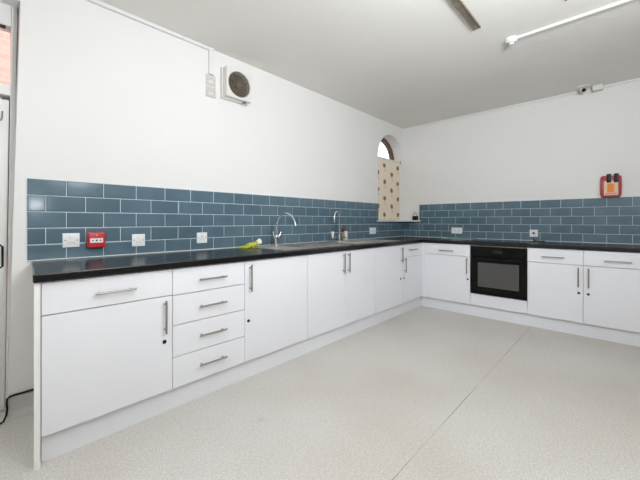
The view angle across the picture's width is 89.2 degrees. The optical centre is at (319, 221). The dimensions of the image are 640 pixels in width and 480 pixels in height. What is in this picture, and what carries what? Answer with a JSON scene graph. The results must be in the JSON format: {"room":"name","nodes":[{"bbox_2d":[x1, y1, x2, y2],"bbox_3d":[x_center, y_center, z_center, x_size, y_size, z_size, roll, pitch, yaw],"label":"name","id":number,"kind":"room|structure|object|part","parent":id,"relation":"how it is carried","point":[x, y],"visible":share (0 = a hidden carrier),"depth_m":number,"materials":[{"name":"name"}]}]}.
{"room":"kitchen","nodes":[
{"label":"kitchen","id":0,"kind":"room"},
{"bbox_2d":[0,0,402,397],"bbox_3d":[-0.910,-0.173,3.018,0.260,2.626,6.900,0,0,43],"label":"wall","id":1,"kind":"structure","parent":0,"point":[105,96],"depth_m":2.43,"materials":[{"name":"white paint"}]},
{"bbox_2d":[0,2,16,411],"bbox_3d":[-2.224,-0.080,1.612,0.154,2.440,1.052,0,0,43],"label":"door","id":2,"kind":"structure","parent":1,"relation":"in","point":[8,15],"depth_m":1.96,"materials":[{"name":"white paint"}]},
{"bbox_3d":[-1.909,0.205,1.888,0.074,0.142,0.098,0,0,43],"label":"handle","id":3,"kind":"part","parent":2,"relation":"part of","materials":[{"name":"black plastic"}]},
{"bbox_3d":[-2.241,-0.995,1.637,0.006,0.360,0.986,0,0,43],"label":"fanlight pane","id":4,"kind":"part","parent":2,"relation":"part of","materials":[{"name":"clear glass"}]},
{"bbox_2d":[7,390,33,421],"bbox_3d":[-1.746,1.079,1.904,0.050,0.122,0.127,0,0,43],"label":"baseboard","id":5,"kind":"structure","parent":1,"relation":"attached to","point":[21,405],"depth_m":1.91,"materials":[{"name":"grey plastic"}]},
{"bbox_2d":[86,0,213,75],"bbox_3d":[-1.972,-1.372,1.681,0.024,0.227,3.078,0,0,43],"label":"cable trunking","id":6,"kind":"object","parent":1,"relation":"attached to","point":[96,2],"visible":1,"depth_m":2.48,"materials":[{"name":"white paint"}]},
{"bbox_2d":[206,85,215,98],"bbox_3d":[-0.937,-1.111,2.789,0.013,0.088,0.088,0,0,43],"label":"switch","id":7,"kind":"object","parent":1,"relation":"attached to","point":[210,91],"visible":1,"depth_m":2.79,"materials":[{"name":"grey plastic"}]},
{"bbox_2d":[206,73,215,86],"bbox_3d":[-0.937,-1.213,2.789,0.013,0.088,0.088,0,0,43],"label":"switch","id":8,"kind":"object","parent":1,"relation":"attached to","point":[210,80],"visible":1,"depth_m":2.78,"materials":[{"name":"grey plastic"}]},
{"bbox_2d":[27,178,403,261],"bbox_3d":[-0.202,-0.008,3.571,0.011,0.499,4.504,0,0,43],"label":"tile backsplash","id":9,"kind":"structure","parent":1,"relation":"attached to","point":[170,220],"depth_m":2.54,"materials":[{"name":"blue tile"}]},
{"bbox_2d":[62,233,79,247],"bbox_3d":[-1.593,0.121,2.079,0.013,0.090,0.088,0,0,43],"label":"wall socket","id":10,"kind":"object","parent":9,"relation":"attached to","point":[68,239],"visible":1,"depth_m":2.07,"materials":[{"name":"white plastic"}]},
{"bbox_2d":[87,232,104,247],"bbox_3d":[-1.492,0.124,2.163,0.044,0.100,0.098,0,0,43],"label":"fire alarm call point","id":11,"kind":"object","parent":9,"relation":"attached to","point":[94,239],"visible":1,"depth_m":2.15,"materials":[{"name":"red plastic"}]},
{"bbox_2d":[132,234,144,245],"bbox_3d":[-1.323,0.137,2.366,0.013,0.088,0.086,0,0,43],"label":"switch","id":12,"kind":"object","parent":9,"relation":"attached to","point":[137,239],"visible":1,"depth_m":2.36,"materials":[{"name":"white plastic"}]},
{"bbox_2d":[197,232,206,242],"bbox_3d":[-0.989,0.138,2.721,0.012,0.088,0.088,0,0,43],"label":"wall socket","id":13,"kind":"object","parent":9,"relation":"attached to","point":[201,237],"visible":1,"depth_m":2.72,"materials":[{"name":"white plastic"}]},
{"bbox_2d":[369,228,375,233],"bbox_3d":[0.742,0.134,4.560,0.012,0.090,0.150,0,0,43],"label":"wall socket","id":14,"kind":"object","parent":9,"relation":"attached to","point":[371,230],"visible":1,"depth_m":4.55,"materials":[{"name":"white plastic"}]},
{"bbox_2d":[220,65,251,105],"bbox_3d":[-0.752,-1.216,2.929,0.092,0.280,0.274,0,0,43],"label":"fan","id":15,"kind":"object","parent":1,"relation":"attached to","point":[235,85],"visible":1,"depth_m":2.90,"materials":[{"name":"white plastic"}]},
{"bbox_2d":[229,73,249,96],"bbox_3d":[-0.722,-1.220,2.900,0.005,0.223,0.223,0,0,43],"label":"grille","id":16,"kind":"object","parent":15,"relation":"attached to","point":[246,76],"depth_m":2.91,"materials":[{"name":"brown plastic"}]},
{"bbox_2d":[378,138,393,159],"bbox_3d":[0.948,-0.654,5.086,0.060,1.319,0.740,0,0,43],"label":"window","id":17,"kind":"structure","parent":1,"relation":"in","point":[385,150],"depth_m":5.17,"materials":[{"name":"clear glass"}]},
{"bbox_3d":[0.948,-0.662,5.086,0.005,1.194,0.630,0,0,43],"label":"pane","id":18,"kind":"part","parent":17,"relation":"part of","materials":[{"name":"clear glass"}]},
{"bbox_2d":[378,156,400,219],"bbox_3d":[1.046,-0.488,4.999,0.043,0.967,0.729,0,0,43],"label":"roller blind","id":19,"kind":"object","parent":1,"relation":"attached to","point":[388,169],"visible":0.88,"depth_m":5.00,"materials":[{"name":"beige fabric"}]},
{"bbox_2d":[377,220,420,221],"bbox_3d":[1.123,-0.006,4.887,0.458,0.021,0.790,0,0,43],"label":"window sill","id":20,"kind":"structure","parent":1,"relation":"attached to","point":[377,220],"depth_m":4.97,"materials":[{"name":"white paint"}]},
{"bbox_2d":[412,210,417,219],"bbox_3d":[1.475,-0.094,5.023,0.068,0.154,0.068,0,0,43],"label":"soap bottle","id":21,"kind":"object","parent":20,"relation":"on","point":[415,215],"visible":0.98,"depth_m":5.00,"materials":[{"name":"black plastic"}]},
{"bbox_2d":[0,306,639,479],"bbox_3d":[0.495,1.200,1.695,4.200,0.120,6.900,0,0,43],"label":"floor","id":22,"kind":"structure","parent":0,"point":[421,392],"depth_m":1.90,"materials":[{"name":"plastic"}]},
{"bbox_2d":[0,388,33,423],"bbox_3d":[-1.853,1.073,1.764,0.065,0.134,0.482,0,0,40],"label":"power cable","id":23,"kind":"object","parent":22,"relation":"on","point":[6,403],"visible":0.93,"depth_m":1.86,"materials":[{"name":"black plastic"}]},
{"bbox_2d":[34,283,40,470],"bbox_3d":[-1.500,0.712,1.731,0.023,0.858,0.630,0,0,-40],"label":"end panel","id":24,"kind":"object","parent":22,"relation":"on","point":[37,286],"visible":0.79,"depth_m":1.49,"materials":[{"name":"white"}]},
{"bbox_2d":[41,269,171,436],"bbox_3d":[-1.299,0.646,1.923,0.650,0.726,0.598,0,0,43],"label":"base cabinet","id":25,"kind":"object","parent":22,"relation":"on","point":[106,341],"visible":0.95,"depth_m":1.68,"materials":[{"name":"white"}]},
{"bbox_3d":[-1.096,0.363,1.731,0.019,0.153,0.597,0,0,43],"label":"drawer","id":26,"kind":"part","parent":25,"relation":"part of","materials":[{"name":"white laminate"}]},
{"bbox_3d":[-1.076,0.368,1.714,0.037,0.012,0.190,0,0,43],"label":"handle","id":27,"kind":"part","parent":25,"relation":"part of","materials":[{"name":"silver metal"}]},
{"bbox_3d":[-0.902,0.560,1.898,0.037,0.192,0.012,0,0,43],"label":"handle","id":28,"kind":"part","parent":25,"relation":"part of","materials":[{"name":"silver metal"}]},
{"bbox_2d":[172,261,243,388],"bbox_3d":[-0.920,0.646,2.326,0.650,0.726,0.505,0,0,43],"label":"base cabinet","id":29,"kind":"object","parent":22,"relation":"on","point":[208,300],"visible":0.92,"depth_m":2.10,"materials":[{"name":"white"}]},
{"bbox_3d":[-0.717,0.913,2.134,0.019,0.184,0.504,0,0,43],"label":"drawer","id":30,"kind":"part","parent":29,"relation":"part of","materials":[{"name":"white laminate"}]},
{"bbox_3d":[-0.717,0.723,2.134,0.019,0.185,0.504,0,0,43],"label":"drawer","id":31,"kind":"part","parent":29,"relation":"part of","materials":[{"name":"white laminate"}]},
{"bbox_3d":[-0.717,0.537,2.134,0.019,0.177,0.504,0,0,43],"label":"drawer","id":32,"kind":"part","parent":29,"relation":"part of","materials":[{"name":"white laminate"}]},
{"bbox_3d":[-0.717,0.365,2.134,0.019,0.157,0.504,0,0,43],"label":"drawer","id":33,"kind":"part","parent":29,"relation":"part of","materials":[{"name":"white laminate"}]},
{"bbox_3d":[-0.697,0.908,2.116,0.037,0.012,0.190,0,0,43],"label":"handle","id":34,"kind":"part","parent":29,"relation":"part of","materials":[{"name":"silver metal"}]},
{"bbox_3d":[-0.697,0.722,2.116,0.037,0.012,0.190,0,0,43],"label":"handle","id":35,"kind":"part","parent":29,"relation":"part of","materials":[{"name":"silver metal"}]},
{"bbox_3d":[-0.697,0.538,2.116,0.037,0.012,0.190,0,0,43],"label":"handle","id":36,"kind":"part","parent":29,"relation":"part of","materials":[{"name":"silver metal"}]},
{"bbox_3d":[-0.697,0.368,2.116,0.037,0.012,0.190,0,0,43],"label":"handle","id":37,"kind":"part","parent":29,"relation":"part of","materials":[{"name":"silver metal"}]},
{"bbox_2d":[41,297,420,462],"bbox_3d":[0.026,1.076,2.970,0.016,0.130,3.933,0,0,43],"label":"plinth","id":38,"kind":"object","parent":22,"relation":"on","point":[55,444],"visible":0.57,"depth_m":2.04,"materials":[{"name":"white laminate"}]},
{"bbox_2d":[243,255,306,361],"bbox_3d":[-0.532,0.646,2.738,0.650,0.726,0.624,0,0,43],"label":"base cabinet","id":39,"kind":"object","parent":22,"relation":"on","point":[275,289],"visible":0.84,"depth_m":2.50,"materials":[{"name":"white"}]},
{"bbox_3d":[-0.496,0.407,2.330,0.037,0.192,0.012,0,0,43],"label":"handle","id":40,"kind":"part","parent":39,"relation":"part of","materials":[{"name":"silver metal"}]},
{"bbox_2d":[307,248,374,338],"bbox_3d":[0.035,0.646,3.340,0.650,0.726,1.025,0,0,43],"label":"base cabinet","id":41,"kind":"object","parent":22,"relation":"on","point":[340,284],"visible":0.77,"depth_m":3.06,"materials":[{"name":"white"}]},
{"bbox_3d":[0.062,0.646,2.962,0.019,0.718,0.511,0,0,43],"label":"door","id":42,"kind":"part","parent":41,"relation":"part of","materials":[{"name":"white laminate"}]},
{"bbox_2d":[32,236,639,282],"bbox_3d":[0.853,0.262,2.563,2.930,0.040,4.544,0,0,43],"label":"countertop","id":43,"kind":"structure","parent":41,"relation":"on","point":[64,269],"depth_m":2.23,"materials":[{"name":"black laminate"}]},
{"bbox_2d":[238,238,261,248],"bbox_3d":[-0.618,0.202,2.962,0.144,0.079,0.259,0,0,39],"label":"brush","id":44,"kind":"object","parent":43,"relation":"on","point":[258,241],"visible":0.97,"depth_m":2.95,"materials":[{"name":"yellow"}]},
{"bbox_2d":[272,213,295,245],"bbox_3d":[-0.331,0.078,3.060,0.307,0.318,0.117,0,0,43],"label":"mixer tap","id":45,"kind":"object","parent":43,"relation":"on","point":[276,236],"visible":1,"depth_m":3.13,"materials":[{"name":"silver metal"}]},
{"bbox_3d":[-0.324,0.025,3.055,0.290,0.211,0.019,0,0,43],"label":"spout","id":46,"kind":"part","parent":45,"relation":"part of","materials":[{"name":"silver metal"}]},
{"bbox_2d":[254,243,348,250],"bbox_3d":[-0.161,0.311,3.143,0.490,0.152,0.890,0,0,43],"label":"sink","id":47,"kind":"object","parent":43,"relation":"in","point":[288,247],"visible":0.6,"depth_m":3.09,"materials":[{"name":"silver metal"}]},
{"bbox_3d":[-0.126,0.312,3.172,0.322,0.148,0.392,0,0,43],"label":"bowl","id":48,"kind":"part","parent":47,"relation":"part of","materials":[{"name":"silver metal"}]},
{"bbox_2d":[331,211,346,241],"bbox_3d":[0.229,0.058,3.834,0.061,0.360,0.279,0,0,38],"label":"mixer tap","id":49,"kind":"object","parent":43,"relation":"on","point":[339,237],"visible":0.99,"depth_m":3.82,"materials":[{"name":"silver metal"}]},
{"bbox_3d":[0.196,0.019,3.779,0.021,0.282,0.147,0,0,31],"label":"spout","id":50,"kind":"part","parent":49,"relation":"part of","materials":[{"name":"silver metal"}]},
{"bbox_2d":[341,227,347,240],"bbox_3d":[0.306,0.157,4.035,0.080,0.169,0.080,0,0,43],"label":"bottle","id":51,"kind":"object","parent":43,"relation":"on","point":[343,228],"visible":0.74,"depth_m":4.01,"materials":[{"name":"beige plastic"}]},
{"bbox_2d":[322,239,399,244],"bbox_3d":[0.508,0.311,3.853,0.490,0.152,0.900,0,0,43],"label":"sink","id":52,"kind":"object","parent":43,"relation":"in","point":[362,241],"visible":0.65,"depth_m":3.81,"materials":[{"name":"silver metal"}]},
{"bbox_3d":[0.553,0.312,3.893,0.322,0.148,0.392,0,0,43],"label":"bowl","id":53,"kind":"part","parent":52,"relation":"part of","materials":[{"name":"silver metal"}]},
{"bbox_2d":[442,238,476,239],"bbox_3d":[1.925,0.238,4.476,0.390,0.007,0.230,0,0,43],"label":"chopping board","id":54,"kind":"object","parent":43,"relation":"on","point":[442,238],"visible":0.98,"depth_m":4.42,"materials":[{"name":"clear glass"}]},
{"bbox_2d":[474,239,534,242],"bbox_3d":[2.233,0.239,3.935,0.570,0.005,0.515,0,0,43],"label":"cooktop","id":55,"kind":"object","parent":43,"relation":"in","point":[482,240],"visible":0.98,"depth_m":3.84,"materials":[{"name":"black glass"}]},
{"bbox_3d":[0.414,0.646,3.336,0.019,0.718,0.510,0,0,43],"label":"door","id":56,"kind":"part","parent":41,"relation":"part of","materials":[{"name":"white laminate"}]},
{"bbox_2d":[375,245,403,313],"bbox_3d":[0.594,0.646,3.934,0.650,0.726,0.602,0,0,43],"label":"base cabinet","id":57,"kind":"object","parent":22,"relation":"on","point":[389,260],"visible":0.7,"depth_m":3.71,"materials":[{"name":"white"}]},
{"bbox_2d":[403,243,420,302],"bbox_3d":[0.969,0.646,4.332,0.650,0.726,0.488,0,0,43],"label":"base cabinet","id":58,"kind":"object","parent":22,"relation":"on","point":[412,257],"visible":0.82,"depth_m":4.11,"materials":[{"name":"white"}]},
{"bbox_3d":[1.172,0.362,4.141,0.019,0.151,0.487,0,0,43],"label":"drawer","id":59,"kind":"part","parent":58,"relation":"part of","materials":[{"name":"white laminate"}]},
{"bbox_2d":[420,243,425,296],"bbox_3d":[1.371,0.646,4.327,0.052,0.726,0.052,0,0,43],"label":"post","id":60,"kind":"object","parent":58,"relation":"attached to","point":[423,253],"visible":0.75,"depth_m":4.32,"materials":[{"name":"white laminate"}]},
{"bbox_2d":[425,243,470,303],"bbox_3d":[1.803,0.646,4.327,0.573,0.726,0.650,0,0,43],"label":"base cabinet","id":61,"kind":"object","parent":22,"relation":"on","point":[447,266],"visible":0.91,"depth_m":4.11,"materials":[{"name":"white"}]},
{"bbox_3d":[1.611,0.356,4.124,0.572,0.139,0.019,0,0,43],"label":"drawer","id":62,"kind":"part","parent":61,"relation":"part of","materials":[{"name":"white laminate"}]},
{"bbox_2d":[470,247,527,313],"bbox_3d":[2.240,0.646,3.941,0.590,0.726,0.614,0,0,43],"label":"housing","id":63,"kind":"object","parent":22,"relation":"on","point":[514,305],"visible":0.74,"depth_m":3.69,"materials":[{"name":"white"}]},
{"bbox_2d":[470,245,526,300],"bbox_3d":[2.211,0.579,3.910,0.584,0.578,0.601,0,0,43],"label":"oven","id":64,"kind":"object","parent":63,"relation":"in","point":[498,271],"visible":0.98,"depth_m":3.70,"materials":[{"name":"black glass"}]},
{"bbox_3d":[2.014,0.440,3.701,0.480,0.012,0.026,0,0,43],"label":"door handle","id":65,"kind":"part","parent":64,"relation":"part of","materials":[{"name":"black plastic"}]},
{"bbox_3d":[2.034,0.355,3.722,0.584,0.116,0.023,0,0,43],"label":"control panel","id":66,"kind":"part","parent":64,"relation":"part of","materials":[{"name":"black glass"}]},
{"bbox_3d":[2.036,0.936,3.724,0.589,0.138,0.019,0,0,43],"label":"panel","id":67,"kind":"part","parent":63,"relation":"part of","materials":[{"name":"white laminate"}]},
{"bbox_2d":[421,297,639,346],"bbox_3d":[2.215,1.076,3.599,2.308,0.130,0.016,0,0,43],"label":"plinth","id":68,"kind":"object","parent":22,"relation":"on","point":[581,329],"visible":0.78,"depth_m":3.46,"materials":[{"name":"white laminate"}]},
{"bbox_2d":[528,247,583,322],"bbox_3d":[2.615,0.646,3.563,0.469,0.726,0.650,0,0,43],"label":"base cabinet","id":69,"kind":"object","parent":22,"relation":"on","point":[555,276],"visible":0.94,"depth_m":3.34,"materials":[{"name":"white"}]},
{"bbox_3d":[2.423,0.360,3.360,0.468,0.146,0.019,0,0,43],"label":"drawer","id":70,"kind":"part","parent":69,"relation":"part of","materials":[{"name":"white laminate"}]},
{"bbox_3d":[2.550,0.553,3.203,0.012,0.190,0.037,0,0,43],"label":"handle","id":71,"kind":"part","parent":69,"relation":"part of","materials":[{"name":"silver metal"}]},
{"bbox_2d":[583,250,639,332],"bbox_3d":[3.005,0.646,3.195,0.600,0.726,0.650,0,0,43],"label":"base cabinet","id":72,"kind":"object","parent":22,"relation":"on","point":[611,280],"visible":0.95,"depth_m":3.05,"materials":[{"name":"white"}]},
{"bbox_3d":[2.814,0.360,2.992,0.599,0.146,0.019,0,0,43],"label":"drawer","id":73,"kind":"part","parent":72,"relation":"part of","materials":[{"name":"white laminate"}]},
{"bbox_3d":[2.759,0.375,3.007,0.191,0.012,0.037,0,0,43],"label":"handle","id":74,"kind":"part","parent":72,"relation":"part of","materials":[{"name":"silver metal"}]},
{"bbox_2d":[99,0,639,128],"bbox_3d":[0.495,-1.561,1.695,4.200,0.150,6.900,0,0,43],"label":"ceiling","id":75,"kind":"structure","parent":0,"point":[403,64],"depth_m":2.73,"materials":[{"name":"paint"}]},
{"bbox_2d":[450,0,480,29],"bbox_3d":[0.789,-1.475,2.043,0.050,0.021,1.210,0,0,43],"label":"channel","id":76,"kind":"object","parent":75,"relation":"attached to","point":[459,5],"visible":1,"depth_m":2.30,"materials":[{"name":"metal"}]},
{"bbox_2d":[505,36,517,45],"bbox_3d":[1.560,-1.461,2.644,0.092,0.048,0.092,0,0,43],"label":"ceiling sensor","id":77,"kind":"object","parent":75,"relation":"attached to","point":[511,40],"visible":1,"depth_m":2.62,"materials":[{"name":"white plastic"}]},
{"bbox_2d":[518,0,634,38],"bbox_3d":[2.220,-1.477,2.023,1.718,0.017,0.026,0,0,43],"label":"fluorescent tube","id":78,"kind":"object","parent":75,"relation":"attached to","point":[622,2],"visible":1,"depth_m":2.35,"materials":[{"name":"white paint"}]},
{"bbox_2d":[576,84,590,92],"bbox_3d":[2.902,-1.451,3.577,0.132,0.067,0.132,0,0,43],"label":"security camera","id":79,"kind":"object","parent":75,"relation":"attached to","point":[582,88],"visible":1,"depth_m":3.55,"materials":[{"name":"white plastic"}]},
{"bbox_2d":[592,83,602,91],"bbox_3d":[3.037,-1.458,3.548,0.089,0.056,0.073,0,0,43],"label":"junction box","id":80,"kind":"object","parent":75,"relation":"attached to","point":[599,87],"visible":1,"depth_m":3.53,"materials":[{"name":"white plastic"}]},
{"bbox_2d":[409,80,639,244],"bbox_3d":[2.866,-0.173,3.995,3.900,2.626,0.300,0,0,43],"label":"wall","id":81,"kind":"structure","parent":0,"point":[560,147],"depth_m":3.97,"materials":[{"name":"white paint"}]},
{"bbox_2d":[403,125,418,219],"bbox_3d":[1.439,-0.751,5.125,0.272,1.470,0.010,0,0,43],"label":"trim","id":82,"kind":"structure","parent":81,"relation":"attached to","point":[411,134],"depth_m":5.13,"materials":[{"name":"white paint"}]},
{"bbox_2d":[404,196,639,244],"bbox_3d":[2.432,-0.008,4.189,3.000,0.499,0.011,0,0,43],"label":"tile backsplash","id":83,"kind":"structure","parent":81,"relation":"attached to","point":[612,220],"depth_m":3.96,"materials":[{"name":"blue tile"}]},
{"bbox_2d":[451,228,461,233],"bbox_3d":[1.950,0.132,4.629,0.148,0.084,0.012,0,0,43],"label":"wall socket","id":84,"kind":"object","parent":83,"relation":"attached to","point":[453,230],"visible":1,"depth_m":4.62,"materials":[{"name":"white plastic"}]},
{"bbox_2d":[530,230,537,236],"bbox_3d":[2.628,0.147,3.991,0.086,0.088,0.013,0,0,43],"label":"switch","id":85,"kind":"object","parent":83,"relation":"attached to","point":[533,233],"visible":1,"depth_m":3.98,"materials":[{"name":"white plastic"}]},
{"bbox_2d":[421,78,639,126],"bbox_3d":[2.789,-1.474,3.847,3.390,0.024,0.020,0,0,43],"label":"cable trunking","id":86,"kind":"object","parent":81,"relation":"attached to","point":[635,79],"visible":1,"depth_m":4.03,"materials":[{"name":"white paint"}]},
{"bbox_2d":[600,173,621,196],"bbox_3d":[3.132,-0.386,3.495,0.178,0.248,0.061,0,0,43],"label":"box","id":87,"kind":"object","parent":81,"relation":"attached to","point":[610,185],"visible":1,"depth_m":3.48,"materials":[{"name":"red plastic"}]},
{"bbox_2d":[607,183,613,191],"bbox_3d":[3.118,-0.358,3.482,0.055,0.093,0.001,0,0,43],"label":"label","id":88,"kind":"object","parent":87,"relation":"on","point":[610,186],"depth_m":3.48,"materials":[{"name":"orange paper"}]}
]}

